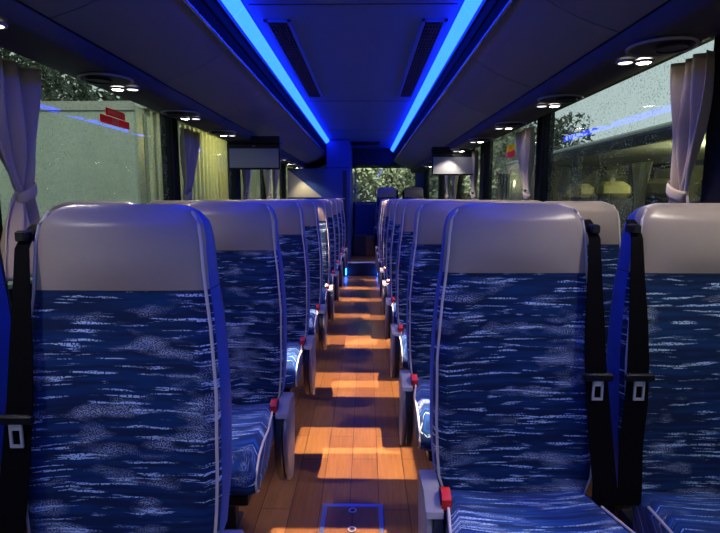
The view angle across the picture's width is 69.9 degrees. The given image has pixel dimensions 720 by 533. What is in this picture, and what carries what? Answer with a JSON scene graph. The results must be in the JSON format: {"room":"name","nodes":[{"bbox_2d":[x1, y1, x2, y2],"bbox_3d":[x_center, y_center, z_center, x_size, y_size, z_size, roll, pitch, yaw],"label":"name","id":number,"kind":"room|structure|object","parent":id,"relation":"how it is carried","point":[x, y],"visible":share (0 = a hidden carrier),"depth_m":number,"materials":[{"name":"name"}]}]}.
{"room":"vehicle interior","nodes":[
{"label":"vehicle interior","id":0,"kind":"room"},
{"bbox_2d":[1,47,283,304],"bbox_3d":[-1.243,-0.391,4.149,0.060,2.200,12.100,0,8,1],"label":"wall","id":1,"kind":"structure","parent":0,"point":[165,128],"depth_m":3.35,"materials":[{"name":"black"}]},
{"bbox_2d":[2,61,168,280],"bbox_3d":[-1.260,-0.449,2.543,0.006,0.860,1.630,0,8,1],"label":"window","id":2,"kind":"structure","parent":1,"relation":"in","point":[29,61],"depth_m":2.41,"materials":[{"name":"clear glass"}]},
{"bbox_2d":[100,107,129,129],"bbox_3d":[-1.248,-0.757,2.628,0.003,0.078,0.310,0,8,1],"label":"window sticker","id":3,"kind":"object","parent":2,"relation":"attached to","point":[103,118],"visible":1,"depth_m":2.62,"materials":[{"name":"red"}]},
{"bbox_2d":[0,0,325,167],"bbox_3d":[-0.883,-1.190,3.792,0.626,0.438,11.550,0,8,1],"label":"luggage rack","id":4,"kind":"object","parent":1,"relation":"attached to","point":[190,55],"visible":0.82,"depth_m":2.12,"materials":[{"name":"black"}]},
{"bbox_2d":[0,54,40,281],"bbox_3d":[-1.179,-0.324,1.773,0.064,0.736,0.332,0,8,1],"label":"window curtain","id":5,"kind":"object","parent":4,"relation":"hanging from","point":[20,87],"visible":0.82,"depth_m":1.77,"materials":[{"name":"beige fabric"}]},
{"bbox_2d":[77,72,139,90],"bbox_3d":[-0.987,-0.729,2.048,0.202,0.018,0.291,0,8,1],"label":"light","id":6,"kind":"object","parent":4,"relation":"attached to","point":[115,80],"visible":1,"depth_m":1.99,"materials":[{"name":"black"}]},
{"bbox_2d":[161,109,200,119],"bbox_3d":[-0.978,-0.836,2.851,0.202,0.018,0.291,0,8,1],"label":"light","id":7,"kind":"object","parent":4,"relation":"attached to","point":[183,114],"visible":1,"depth_m":2.79,"materials":[{"name":"white"}]},
{"bbox_2d":[180,127,199,199],"bbox_3d":[-1.157,-0.560,3.547,0.067,0.736,0.332,0,8,1],"label":"window curtain","id":8,"kind":"object","parent":4,"relation":"hanging from","point":[189,140],"visible":0.61,"depth_m":3.44,"materials":[{"name":"beige fabric"}]},
{"bbox_2d":[207,130,236,135],"bbox_3d":[-0.968,-0.943,3.654,0.202,0.018,0.291,0,8,1],"label":"light","id":9,"kind":"object","parent":4,"relation":"attached to","point":[219,132],"visible":1,"depth_m":3.60,"materials":[{"name":"white"}]},
{"bbox_2d":[242,170,251,199],"bbox_3d":[-1.138,-0.785,5.237,0.067,0.736,0.362,0,8,1],"label":"window curtain","id":10,"kind":"object","parent":4,"relation":"hanging from","point":[246,174],"visible":0.48,"depth_m":5.12,"materials":[{"name":"beige fabric"}]},
{"bbox_2d":[226,136,281,169],"bbox_3d":[-0.876,-0.943,4.289,0.440,0.267,0.110,0,8,1],"label":"monitor","id":11,"kind":"object","parent":4,"relation":"hanging from","point":[260,152],"visible":0.9,"depth_m":4.25,"materials":[{"name":"black plastic"}]},
{"bbox_2d":[263,170,271,198],"bbox_3d":[-1.126,-0.924,6.278,0.064,0.736,0.302,0,8,1],"label":"window curtain","id":12,"kind":"object","parent":4,"relation":"hanging from","point":[266,173],"visible":0.5,"depth_m":6.26,"materials":[{"name":"beige fabric"}]},
{"bbox_2d":[272,170,278,198],"bbox_3d":[-1.118,-1.003,6.877,0.068,0.736,0.332,0,8,1],"label":"window curtain","id":13,"kind":"object","parent":4,"relation":"hanging from","point":[275,173],"visible":0.52,"depth_m":6.76,"materials":[{"name":"beige fabric"}]},
{"bbox_2d":[169,117,180,199],"bbox_3d":[-1.211,-0.552,3.396,0.022,0.878,0.090,0,8,1],"label":"trim","id":14,"kind":"structure","parent":1,"relation":"attached to","point":[173,122],"depth_m":3.35,"materials":[{"name":"black"}]},
{"bbox_2d":[234,170,240,199],"bbox_3d":[-1.192,-0.768,5.022,0.022,0.878,0.170,0,8,1],"label":"trim","id":15,"kind":"structure","parent":1,"relation":"attached to","point":[237,176],"depth_m":4.97,"materials":[{"name":"black"}]},
{"bbox_2d":[25,276,631,532],"bbox_3d":[-0.027,0.820,3.161,2.400,0.060,9.850,0,8,1],"label":"floor","id":16,"kind":"structure","parent":0,"point":[348,449],"depth_m":2.56,"materials":[{"name":"brown wood"}]},
{"bbox_2d":[0,248,11,469],"bbox_3d":[-0.948,0.493,0.895,0.447,1.187,0.637,0,8,1],"label":"seat","id":17,"kind":"object","parent":16,"relation":"on","point":[5,302],"visible":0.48,"depth_m":1.11,"materials":[{"name":"blue fabric"}]},
{"bbox_2d":[49,202,135,211],"bbox_3d":[-0.939,0.387,1.688,0.447,1.187,0.637,0,8,1],"label":"seat","id":18,"kind":"object","parent":16,"relation":"on","point":[64,203],"visible":0.05,"depth_m":1.85,"materials":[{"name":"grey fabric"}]},
{"bbox_2d":[0,204,243,532],"bbox_3d":[-0.493,0.493,0.890,0.475,1.187,0.637,0,8,1],"label":"seat","id":19,"kind":"object","parent":16,"relation":"on","point":[117,418],"visible":1,"depth_m":1.04,"materials":[{"name":"blue fabric"}]},
{"bbox_2d":[147,200,202,205],"bbox_3d":[-0.929,0.282,2.481,0.447,1.187,0.637,0,8,1],"label":"seat","id":20,"kind":"object","parent":16,"relation":"on","point":[181,202],"visible":0.06,"depth_m":2.64,"materials":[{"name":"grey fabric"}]},
{"bbox_2d":[186,202,294,529],"bbox_3d":[-0.484,0.388,1.683,0.475,1.187,0.637,0,8,1],"label":"seat","id":21,"kind":"object","parent":16,"relation":"on","point":[246,234],"visible":0.59,"depth_m":1.83,"materials":[{"name":"blue fabric"}]},
{"bbox_2d":[230,403,275,494],"bbox_3d":[-0.483,0.551,1.622,0.412,0.150,0.472,0,8,1],"label":"cushion","id":22,"kind":"object","parent":21,"relation":"on","point":[253,424],"depth_m":1.49,"materials":[{"name":"fabric"}]},
{"bbox_2d":[244,200,315,394],"bbox_3d":[-0.474,0.282,2.476,0.475,1.187,0.637,0,8,1],"label":"seat","id":23,"kind":"object","parent":16,"relation":"on","point":[290,215],"visible":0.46,"depth_m":2.62,"materials":[{"name":"blue fabric"}]},
{"bbox_2d":[284,342,302,387],"bbox_3d":[-0.474,0.445,2.414,0.412,0.150,0.472,0,8,1],"label":"cushion","id":24,"kind":"object","parent":23,"relation":"on","point":[293,366],"depth_m":2.25,"materials":[{"name":"fabric"}]},
{"bbox_2d":[290,200,326,349],"bbox_3d":[-0.465,0.177,3.269,0.475,1.187,0.637,0,8,1],"label":"seat","id":25,"kind":"object","parent":16,"relation":"on","point":[311,221],"visible":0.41,"depth_m":3.42,"materials":[{"name":"blue fabric"}]},
{"bbox_2d":[308,308,317,335],"bbox_3d":[-0.464,0.340,3.208,0.412,0.150,0.472,0,8,1],"label":"cushion","id":26,"kind":"object","parent":25,"relation":"on","point":[313,320],"depth_m":3.02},
{"bbox_2d":[303,200,333,353],"bbox_3d":[-0.456,0.071,4.062,0.475,1.187,0.637,0,8,1],"label":"seat","id":27,"kind":"object","parent":16,"relation":"on","point":[321,205],"visible":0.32,"depth_m":4.21,"materials":[{"name":"blue fabric"}]},
{"bbox_2d":[303,199,338,301],"bbox_3d":[-0.446,-0.034,4.855,0.475,1.187,0.637,0,8,1],"label":"seat","id":28,"kind":"object","parent":16,"relation":"on","point":[334,275],"visible":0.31,"depth_m":5.00,"materials":[{"name":"blue fabric"}]},
{"bbox_2d":[327,199,342,287],"bbox_3d":[-0.437,-0.140,5.648,0.475,1.187,0.637,0,8,1],"label":"seat","id":29,"kind":"object","parent":16,"relation":"on","point":[339,264],"visible":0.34,"depth_m":5.79,"materials":[{"name":"blue fabric"}]},
{"bbox_2d":[327,199,345,296],"bbox_3d":[-0.427,-0.245,6.441,0.475,1.187,0.637,0,8,1],"label":"seat","id":30,"kind":"object","parent":16,"relation":"on","point":[342,256],"visible":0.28,"depth_m":6.59,"materials":[{"name":"blue fabric"}]},
{"bbox_2d":[333,199,347,281],"bbox_3d":[-0.418,-0.351,7.234,0.475,1.187,0.637,0,8,1],"label":"seat","id":31,"kind":"object","parent":16,"relation":"on","point":[345,250],"visible":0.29,"depth_m":7.38,"materials":[{"name":"blue fabric"}]},
{"bbox_2d":[319,503,383,532],"bbox_3d":[-0.030,0.961,1.843,0.236,0.008,0.380,0,8,1],"label":"floor hatch","id":32,"kind":"object","parent":16,"relation":"on","point":[335,518],"visible":1,"depth_m":1.94,"materials":[{"name":"blue metal"}]},
{"bbox_2d":[345,263,377,275],"bbox_3d":[0.031,0.041,8.013,0.540,0.205,0.025,0,8,1],"label":"step riser","id":33,"kind":"structure","parent":16,"relation":"on","point":[354,269],"depth_m":8.00,"materials":[{"name":"black"}]},
{"bbox_2d":[375,199,383,265],"bbox_3d":[0.466,-0.383,7.476,0.475,1.187,0.637,0,8,1],"label":"seat","id":34,"kind":"object","parent":16,"relation":"on","point":[376,247],"visible":0.21,"depth_m":7.63,"materials":[{"name":"blue fabric"}]},
{"bbox_2d":[376,199,386,273],"bbox_3d":[0.456,-0.278,6.684,0.475,1.187,0.637,0,8,1],"label":"seat","id":35,"kind":"object","parent":16,"relation":"on","point":[378,254],"visible":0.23,"depth_m":6.84,"materials":[{"name":"blue fabric"}]},
{"bbox_2d":[378,199,390,283],"bbox_3d":[0.447,-0.172,5.891,0.475,1.187,0.637,0,8,1],"label":"seat","id":36,"kind":"object","parent":16,"relation":"on","point":[380,261],"visible":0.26,"depth_m":6.04,"materials":[{"name":"blue fabric"}]},
{"bbox_2d":[380,199,396,296],"bbox_3d":[0.438,-0.067,5.098,0.475,1.187,0.637,0,8,1],"label":"seat","id":37,"kind":"object","parent":16,"relation":"on","point":[382,270],"visible":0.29,"depth_m":5.25,"materials":[{"name":"blue fabric"}]},
{"bbox_2d":[385,200,412,339],"bbox_3d":[0.419,0.144,3.512,0.475,1.187,0.637,0,8,1],"label":"seat","id":38,"kind":"object","parent":16,"relation":"on","point":[390,302],"visible":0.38,"depth_m":3.66,"materials":[{"name":"blue fabric"}]},
{"bbox_2d":[392,302,397,323],"bbox_3d":[0.416,0.307,3.450,0.412,0.150,0.472,0,8,1],"label":"cushion","id":39,"kind":"object","parent":38,"relation":"on","point":[394,316],"depth_m":3.26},
{"bbox_2d":[382,199,421,314],"bbox_3d":[0.428,0.039,4.305,0.475,1.187,0.637,0,8,1],"label":"seat","id":40,"kind":"object","parent":16,"relation":"on","point":[385,283],"visible":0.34,"depth_m":4.46,"materials":[{"name":"blue fabric"}]},
{"bbox_2d":[390,200,452,377],"bbox_3d":[0.410,0.250,2.719,0.475,1.187,0.637,0,8,1],"label":"seat","id":41,"kind":"object","parent":16,"relation":"on","point":[398,345],"visible":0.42,"depth_m":2.87,"materials":[{"name":"blue fabric"}]},
{"bbox_2d":[400,329,408,368],"bbox_3d":[0.407,0.413,2.657,0.412,0.150,0.472,0,8,1],"label":"cushion","id":42,"kind":"object","parent":41,"relation":"on","point":[403,345],"depth_m":2.47,"materials":[{"name":"fabric"}]},
{"bbox_2d":[399,201,489,461],"bbox_3d":[0.400,0.356,1.926,0.475,1.187,0.637,0,8,1],"label":"seat","id":43,"kind":"object","parent":16,"relation":"on","point":[430,217],"visible":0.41,"depth_m":2.08,"materials":[{"name":"blue fabric"}]},
{"bbox_2d":[414,379,431,450],"bbox_3d":[0.398,0.518,1.864,0.412,0.150,0.472,0,8,1],"label":"cushion","id":44,"kind":"object","parent":43,"relation":"on","point":[421,386],"depth_m":1.72,"materials":[{"name":"fabric"}]},
{"bbox_2d":[490,200,540,202],"bbox_3d":[0.865,0.251,2.713,0.447,1.187,0.637,0,8,1],"label":"seat","id":45,"kind":"object","parent":16,"relation":"on","point":[496,201],"visible":0.02,"depth_m":2.87,"materials":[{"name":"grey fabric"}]},
{"bbox_2d":[418,203,634,532],"bbox_3d":[0.391,0.461,1.133,0.475,1.187,0.637,0,8,1],"label":"seat","id":46,"kind":"object","parent":16,"relation":"on","point":[521,425],"visible":1,"depth_m":1.28,"materials":[{"name":"blue fabric"}]},
{"bbox_2d":[444,490,628,532],"bbox_3d":[0.389,0.624,1.071,0.412,0.150,0.472,0,8,1],"label":"cushion","id":47,"kind":"object","parent":46,"relation":"on","point":[465,511],"depth_m":1.18,"materials":[{"name":"fabric"}]},
{"bbox_2d":[541,201,620,516],"bbox_3d":[0.856,0.356,1.921,0.447,1.187,0.637,0,8,1],"label":"seat","id":48,"kind":"object","parent":16,"relation":"on","point":[604,214],"visible":0.2,"depth_m":2.07,"materials":[{"name":"blue fabric"}]},
{"bbox_2d":[606,203,719,532],"bbox_3d":[0.846,0.462,1.127,0.447,1.187,0.637,0,8,1],"label":"seat","id":49,"kind":"object","parent":16,"relation":"on","point":[663,357],"visible":0.99,"depth_m":1.28,"materials":[{"name":"blue fabric"}]},
{"bbox_2d":[632,491,719,532],"bbox_3d":[0.860,0.625,1.066,0.412,0.150,0.472,0,8,1],"label":"cushion","id":50,"kind":"object","parent":49,"relation":"on","point":[652,511],"depth_m":1.21,"materials":[{"name":"fabric"}]},
{"bbox_2d":[242,0,463,150],"bbox_3d":[-0.013,-1.459,3.993,1.440,0.040,12.100,0,8,1],"label":"ceiling","id":51,"kind":"structure","parent":0,"point":[358,56],"depth_m":3.19,"materials":[{"name":"blue plastic"}]},
{"bbox_2d":[215,0,328,144],"bbox_3d":[-0.556,-1.366,3.760,0.070,0.084,11.440,0,8,1],"label":"led strip","id":52,"kind":"object","parent":51,"relation":"attached to","point":[236,11],"visible":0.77,"depth_m":3.03,"materials":[{"name":"blue"}]},
{"bbox_2d":[221,0,242,14],"bbox_3d":[-0.566,-1.154,2.158,0.052,0.050,0.422,0,8,1],"label":"diffuser","id":53,"kind":"object","parent":52,"relation":"attached to","point":[230,7],"depth_m":2.30,"materials":[{"name":"blue"}]},
{"bbox_2d":[233,5,261,42],"bbox_3d":[-0.561,-1.210,2.585,0.052,0.050,0.422,0,8,1],"label":"diffuser","id":54,"kind":"object","parent":52,"relation":"attached to","point":[243,21],"depth_m":2.56,"materials":[{"name":"blue"}]},
{"bbox_2d":[253,35,275,63],"bbox_3d":[-0.556,-1.267,3.011,0.052,0.050,0.422,0,8,1],"label":"diffuser","id":55,"kind":"object","parent":52,"relation":"attached to","point":[261,47],"depth_m":2.99,"materials":[{"name":"blue"}]},
{"bbox_2d":[268,56,285,78],"bbox_3d":[-0.551,-1.324,3.437,0.052,0.050,0.422,0,8,1],"label":"diffuser","id":56,"kind":"object","parent":52,"relation":"attached to","point":[275,67],"depth_m":3.42,"materials":[{"name":"blue"}]},
{"bbox_2d":[279,73,293,91],"bbox_3d":[-0.546,-1.381,3.863,0.052,0.050,0.422,0,8,1],"label":"diffuser","id":57,"kind":"object","parent":52,"relation":"attached to","point":[285,82],"depth_m":3.84,"materials":[{"name":"blue"}]},
{"bbox_2d":[289,86,300,101],"bbox_3d":[-0.541,-1.437,4.290,0.052,0.050,0.422,0,8,1],"label":"diffuser","id":58,"kind":"object","parent":52,"relation":"attached to","point":[294,94],"depth_m":4.27,"materials":[{"name":"blue"}]},
{"bbox_2d":[296,96,306,109],"bbox_3d":[-0.536,-1.494,4.716,0.052,0.050,0.422,0,8,1],"label":"diffuser","id":59,"kind":"object","parent":52,"relation":"attached to","point":[301,104],"depth_m":4.70,"materials":[{"name":"blue"}]},
{"bbox_2d":[263,19,322,97],"bbox_3d":[-0.411,-1.381,3.604,0.135,0.012,2.000,0,8,1],"label":"ceiling vent","id":60,"kind":"object","parent":51,"relation":"in","point":[282,31],"visible":1,"depth_m":3.19,"materials":[{"name":"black plastic"}]},
{"bbox_2d":[248,3,457,4],"bbox_3d":[-0.032,-1.227,2.410,0.980,0.003,0.008,0,8,1],"label":"trim","id":61,"kind":"structure","parent":51,"relation":"attached to","point":[374,3],"depth_m":2.41,"materials":[{"name":"black"}]},
{"bbox_2d":[350,141,380,145],"bbox_3d":[0.039,-2.030,8.481,0.600,0.012,0.650,0,8,1],"label":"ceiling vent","id":62,"kind":"object","parent":51,"relation":"in","point":[353,143],"visible":0.7,"depth_m":8.54,"materials":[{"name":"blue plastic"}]},
{"bbox_2d":[398,18,447,96],"bbox_3d":[0.392,-1.380,3.595,0.130,0.012,2.000,0,8,1],"label":"ceiling vent","id":63,"kind":"object","parent":51,"relation":"in","point":[430,31],"visible":1,"depth_m":3.17,"materials":[{"name":"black plastic"}]},
{"bbox_2d":[391,0,487,152],"bbox_3d":[0.524,-1.364,3.747,0.070,0.084,11.440,0,8,1],"label":"led strip","id":64,"kind":"object","parent":51,"relation":"attached to","point":[470,10],"visible":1,"depth_m":3.06,"materials":[{"name":"blue"}]},
{"bbox_2d":[413,97,422,109],"bbox_3d":[0.526,-1.492,4.703,0.052,0.050,0.422,0,8,1],"label":"diffuser","id":65,"kind":"object","parent":64,"relation":"attached to","point":[417,104],"depth_m":4.69,"materials":[{"name":"blue"}]},
{"bbox_2d":[417,85,428,100],"bbox_3d":[0.521,-1.436,4.277,0.052,0.050,0.422,0,8,1],"label":"diffuser","id":66,"kind":"object","parent":64,"relation":"attached to","point":[423,94],"depth_m":4.26,"materials":[{"name":"blue"}]},
{"bbox_2d":[423,73,435,90],"bbox_3d":[0.516,-1.379,3.851,0.052,0.050,0.422,0,8,1],"label":"diffuser","id":67,"kind":"object","parent":64,"relation":"attached to","point":[429,83],"depth_m":3.83,"materials":[{"name":"blue"}]},
{"bbox_2d":[429,55,444,78],"bbox_3d":[0.511,-1.322,3.425,0.052,0.050,0.422,0,8,1],"label":"diffuser","id":68,"kind":"object","parent":64,"relation":"attached to","point":[437,68],"depth_m":3.41,"materials":[{"name":"blue"}]},
{"bbox_2d":[438,34,456,62],"bbox_3d":[0.506,-1.266,2.999,0.052,0.050,0.422,0,8,1],"label":"diffuser","id":69,"kind":"object","parent":64,"relation":"attached to","point":[448,48],"depth_m":2.98,"materials":[{"name":"blue"}]},
{"bbox_2d":[448,4,473,41],"bbox_3d":[0.501,-1.209,2.572,0.052,0.050,0.422,0,8,1],"label":"diffuser","id":70,"kind":"object","parent":64,"relation":"attached to","point":[463,22],"depth_m":2.54,"materials":[{"name":"blue"}]},
{"bbox_2d":[463,0,482,13],"bbox_3d":[0.496,-1.152,2.146,0.052,0.050,0.422,0,8,1],"label":"diffuser","id":71,"kind":"object","parent":64,"relation":"attached to","point":[470,6],"depth_m":2.29,"materials":[{"name":"blue"}]},
{"bbox_2d":[348,249,374,261],"bbox_3d":[0.044,-0.077,9.145,2.400,0.260,2.250,0,8,1],"label":"floor","id":72,"kind":"structure","parent":0,"point":[365,258],"depth_m":8.58,"materials":[{"name":"brown wood"}]},
{"bbox_2d":[287,140,352,260],"bbox_3d":[-0.633,-1.150,9.057,0.975,1.890,2.056,0,8,1],"label":"toilet cubicle","id":73,"kind":"object","parent":72,"relation":"on","point":[335,181],"visible":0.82,"depth_m":8.02,"materials":[{"name":"blue"}]},
{"bbox_2d":[353,234,373,255],"bbox_3d":[0.067,-0.401,9.303,0.360,0.340,0.650,0,8,1],"label":"engine cover","id":74,"kind":"object","parent":72,"relation":"on","point":[363,244],"visible":1,"depth_m":8.98,"materials":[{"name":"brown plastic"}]},
{"bbox_2d":[354,203,373,235],"bbox_3d":[0.085,-0.778,10.020,0.380,0.900,0.270,0,8,1],"label":"locker","id":75,"kind":"object","parent":72,"relation":"on","point":[363,212],"visible":0.57,"depth_m":9.87,"materials":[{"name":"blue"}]},
{"bbox_2d":[374,187,397,242],"bbox_3d":[0.485,-0.804,9.085,0.475,1.187,0.637,0,8,1],"label":"seat","id":76,"kind":"object","parent":72,"relation":"on","point":[382,192],"visible":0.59,"depth_m":9.23,"materials":[{"name":"blue fabric"}]},
{"bbox_2d":[402,187,423,198],"bbox_3d":[0.940,-0.803,9.080,0.447,1.187,0.637,0,8,1],"label":"seat","id":77,"kind":"object","parent":72,"relation":"on","point":[408,192],"visible":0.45,"depth_m":9.22,"materials":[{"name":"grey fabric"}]},
{"bbox_2d":[321,151,424,248],"bbox_3d":[0.058,-1.191,10.162,2.400,2.200,0.060,0,8,1],"label":"wall","id":78,"kind":"structure","parent":0,"point":[419,177],"depth_m":10.06,"materials":[{"name":"blue"}]},
{"bbox_2d":[354,149,399,166],"bbox_3d":[0.330,-2.058,9.781,0.890,0.300,0.440,0,8,1],"label":"trim","id":79,"kind":"structure","parent":78,"relation":"attached to","point":[362,157],"depth_m":9.57,"materials":[{"name":"black"}]},
{"bbox_2d":[424,36,714,201],"bbox_3d":[1.216,-0.387,4.121,0.060,2.200,12.100,0,8,1],"label":"wall","id":80,"kind":"structure","parent":0,"point":[548,139],"depth_m":3.32,"materials":[{"name":"black"}]},
{"bbox_2d":[479,142,486,199],"bbox_3d":[1.186,-0.764,4.994,0.022,0.878,0.170,0,8,1],"label":"trim","id":81,"kind":"structure","parent":80,"relation":"attached to","point":[483,150],"depth_m":4.94,"materials":[{"name":"black"}]},
{"bbox_2d":[534,115,544,200],"bbox_3d":[1.167,-0.548,3.369,0.022,0.878,0.090,0,8,1],"label":"trim","id":82,"kind":"structure","parent":80,"relation":"attached to","point":[540,121],"depth_m":3.33,"materials":[{"name":"black"}]},
{"bbox_2d":[393,0,719,172],"bbox_3d":[0.851,-1.187,3.772,0.626,0.438,11.550,0,8,1],"label":"luggage rack","id":83,"kind":"object","parent":80,"relation":"attached to","point":[515,53],"visible":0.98,"depth_m":2.10,"materials":[{"name":"black"}]},
{"bbox_2d":[445,175,450,198],"bbox_3d":[1.157,-1.000,6.851,0.068,0.736,0.332,0,8,1],"label":"window curtain","id":84,"kind":"object","parent":83,"relation":"hanging from","point":[447,177],"visible":0.41,"depth_m":6.73,"materials":[{"name":"beige fabric"}]},
{"bbox_2d":[431,147,474,174],"bbox_3d":[0.930,-1.055,5.170,0.430,0.277,0.110,0,8,1],"label":"monitor","id":85,"kind":"object","parent":83,"relation":"hanging from","point":[445,161],"visible":0.72,"depth_m":5.13,"materials":[{"name":"black plastic"}]},
{"bbox_2d":[451,175,458,198],"bbox_3d":[1.150,-0.920,6.251,0.064,0.736,0.302,0,8,1],"label":"window curtain","id":86,"kind":"object","parent":83,"relation":"hanging from","point":[454,177],"visible":0.28,"depth_m":6.25,"materials":[{"name":"beige fabric"}]},
{"bbox_2d":[470,151,478,199],"bbox_3d":[1.137,-0.782,5.210,0.067,0.736,0.362,0,8,1],"label":"window curtain","id":87,"kind":"object","parent":83,"relation":"hanging from","point":[475,159],"visible":0.54,"depth_m":5.07,"materials":[{"name":"beige fabric"}]},
{"bbox_2d":[468,137,493,142],"bbox_3d":[0.952,-1.001,4.087,0.202,0.018,0.291,0,8,1],"label":"light","id":88,"kind":"object","parent":83,"relation":"attached to","point":[477,139],"visible":1,"depth_m":4.04,"materials":[{"name":"white"}]},
{"bbox_2d":[494,121,527,128],"bbox_3d":[0.942,-0.891,3.265,0.202,0.018,0.291,0,8,1],"label":"light","id":89,"kind":"object","parent":83,"relation":"attached to","point":[509,124],"visible":1,"depth_m":3.21,"materials":[{"name":"white"}]},
{"bbox_2d":[516,127,534,199],"bbox_3d":[1.117,-0.557,3.521,0.067,0.736,0.332,0,8,1],"label":"window curtain","id":90,"kind":"object","parent":83,"relation":"hanging from","point":[525,140],"visible":0.76,"depth_m":3.41,"materials":[{"name":"beige fabric"}]},
{"bbox_2d":[536,94,583,107],"bbox_3d":[0.933,-0.782,2.442,0.202,0.018,0.291,0,8,1],"label":"light","id":91,"kind":"object","parent":83,"relation":"attached to","point":[553,100],"visible":1,"depth_m":2.39,"materials":[{"name":"white"}]},
{"bbox_2d":[616,36,700,64],"bbox_3d":[0.923,-0.672,1.619,0.202,0.018,0.291,0,8,1],"label":"light","id":92,"kind":"object","parent":83,"relation":"attached to","point":[662,46],"visible":1,"depth_m":1.56,"materials":[{"name":"white"}]},
{"bbox_2d":[666,50,714,202],"bbox_3d":[1.097,-0.320,1.742,0.064,0.736,0.203,0,8,1],"label":"window curtain","id":93,"kind":"object","parent":83,"relation":"hanging from","point":[692,80],"visible":0.67,"depth_m":1.71,"materials":[{"name":"beige fabric"}]},
{"bbox_2d":[549,38,714,224],"bbox_3d":[1.196,-0.446,2.514,0.006,0.860,1.630,0,8,1],"label":"window","id":94,"kind":"structure","parent":80,"relation":"in","point":[714,38],"depth_m":2.35,"materials":[{"name":"clear glass"}]},
{"bbox_2d":[700,34,719,202],"bbox_3d":[1.146,-0.307,1.560,0.022,0.878,0.300,0,8,1],"label":"trim","id":95,"kind":"structure","parent":80,"relation":"attached to","point":[710,191],"depth_m":1.65,"materials":[{"name":"black"}]},
{"label":"outside","id":96,"kind":"structure","parent":0,"visible":0},
{"bbox_3d":[0.172,-0.011,20.174,80.000,0.100,80.000,0,8,1],"label":"ground","id":97,"kind":"structure","parent":96,"visible":0},
{"bbox_2d":[0,47,91,100],"bbox_3d":[-9.877,-3.153,14.841,3.982,7.541,4.425,-3,8,-22],"label":"tree","id":98,"kind":"object","parent":97,"relation":"on","point":[22,62],"visible":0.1,"depth_m":14.68,"materials":[{"name":"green plant"}]},
{"bbox_2d":[0,101,146,284],"bbox_3d":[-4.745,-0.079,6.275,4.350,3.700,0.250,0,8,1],"label":"box trailer","id":99,"kind":"object","parent":97,"relation":"on","point":[110,165],"visible":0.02,"depth_m":6.01,"materials":[{"name":"grey"}]},
{"bbox_2d":[41,79,134,102],"bbox_3d":[-7.054,-2.689,14.943,4.902,6.595,3.380,5,9,34],"label":"tree","id":100,"kind":"object","parent":97,"relation":"on","point":[81,96],"visible":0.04,"depth_m":14.60,"materials":[{"name":"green plant"}]},
{"bbox_2d":[134,103,286,202],"bbox_3d":[-4.286,-0.918,12.469,3.700,3.730,12.220,0,8,1],"label":"shipping container","id":101,"kind":"object","parent":97,"relation":"on","point":[215,148],"visible":0.07,"depth_m":8.31,"materials":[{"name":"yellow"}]},
{"bbox_2d":[278,165,386,198],"bbox_3d":[-0.896,-2.159,16.012,3.666,5.263,2.620,-2,8,-14],"label":"tree","id":102,"kind":"object","parent":97,"relation":"on","point":[373,178],"visible":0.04,"depth_m":15.63,"materials":[{"name":"green plant"}]},
{"bbox_2d":[353,168,437,201],"bbox_3d":[1.236,-2.056,16.995,3.083,4.800,2.594,-3,8,-23],"label":"tree","id":103,"kind":"object","parent":97,"relation":"on","point":[396,179],"visible":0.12,"depth_m":16.40,"materials":[{"name":"green plant"}]},
{"bbox_2d":[405,146,504,199],"bbox_3d":[3.047,-2.129,15.649,3.277,5.300,3.116,7,11,44],"label":"tree","id":104,"kind":"object","parent":97,"relation":"on","point":[433,194],"visible":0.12,"depth_m":15.57,"materials":[{"name":"green plant"}]},
{"bbox_2d":[353,145,567,201],"bbox_3d":[1.658,-2.129,19.067,15.262,4.661,1.670,0,8,1],"label":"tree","id":105,"kind":"object","parent":97,"relation":"on","point":[361,199],"visible":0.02,"depth_m":18.76,"materials":[{"name":"green plant"}]},
{"bbox_2d":[462,127,524,199],"bbox_3d":[4.025,-2.086,14.368,2.130,5.551,2.292,-4,8,-25],"label":"tree","id":106,"kind":"object","parent":97,"relation":"on","point":[500,144],"visible":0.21,"depth_m":13.96,"materials":[{"name":"green plant"}]},
{"bbox_2d":[507,111,597,161],"bbox_3d":[6.401,-2.608,18.274,3.268,5.556,3.048,0,8,1],"label":"tree","id":107,"kind":"object","parent":97,"relation":"on","point":[558,136],"visible":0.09,"depth_m":17.50,"materials":[{"name":"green plant"}]},
{"bbox_2d":[504,121,706,211],"bbox_3d":[3.622,0.324,5.146,2.450,3.200,7.800,0,8,1],"label":"coach","id":108,"kind":"object","parent":97,"relation":"on","point":[588,166],"visible":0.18,"depth_m":7.29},
{"bbox_2d":[563,184,593,200],"bbox_3d":[2.793,-0.133,6.457,0.380,1.800,0.540,0,8,1],"label":"passenger seat","id":109,"kind":"object","parent":108,"relation":"in","point":[587,190],"visible":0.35,"depth_m":6.51,"materials":[{"name":"fabric"}]},
{"bbox_2d":[594,181,631,238],"bbox_3d":[2.783,-0.014,5.565,0.380,1.800,0.540,0,8,1],"label":"passenger seat","id":110,"kind":"object","parent":108,"relation":"in","point":[617,191],"visible":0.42,"depth_m":5.63,"materials":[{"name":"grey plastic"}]},
{"bbox_2d":[632,161,652,211],"bbox_3d":[2.555,-0.609,4.710,0.043,0.676,0.302,0,8,1],"label":"window curtain","id":111,"kind":"object","parent":108,"relation":"hanging from","point":[639,193],"visible":0.64,"depth_m":4.67,"materials":[{"name":"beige fabric"}]},
{"bbox_2d":[645,178,669,204],"bbox_3d":[2.772,0.111,4.623,0.380,1.800,0.540,0,8,1],"label":"passenger seat","id":112,"kind":"object","parent":108,"relation":"in","point":[657,189],"visible":0.11,"depth_m":4.68,"materials":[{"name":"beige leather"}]},
{"bbox_2d":[689,178,701,202],"bbox_3d":[3.242,0.112,4.617,0.380,1.800,0.540,0,8,1],"label":"passenger seat","id":113,"kind":"object","parent":108,"relation":"in","point":[698,185],"visible":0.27,"depth_m":4.70,"materials":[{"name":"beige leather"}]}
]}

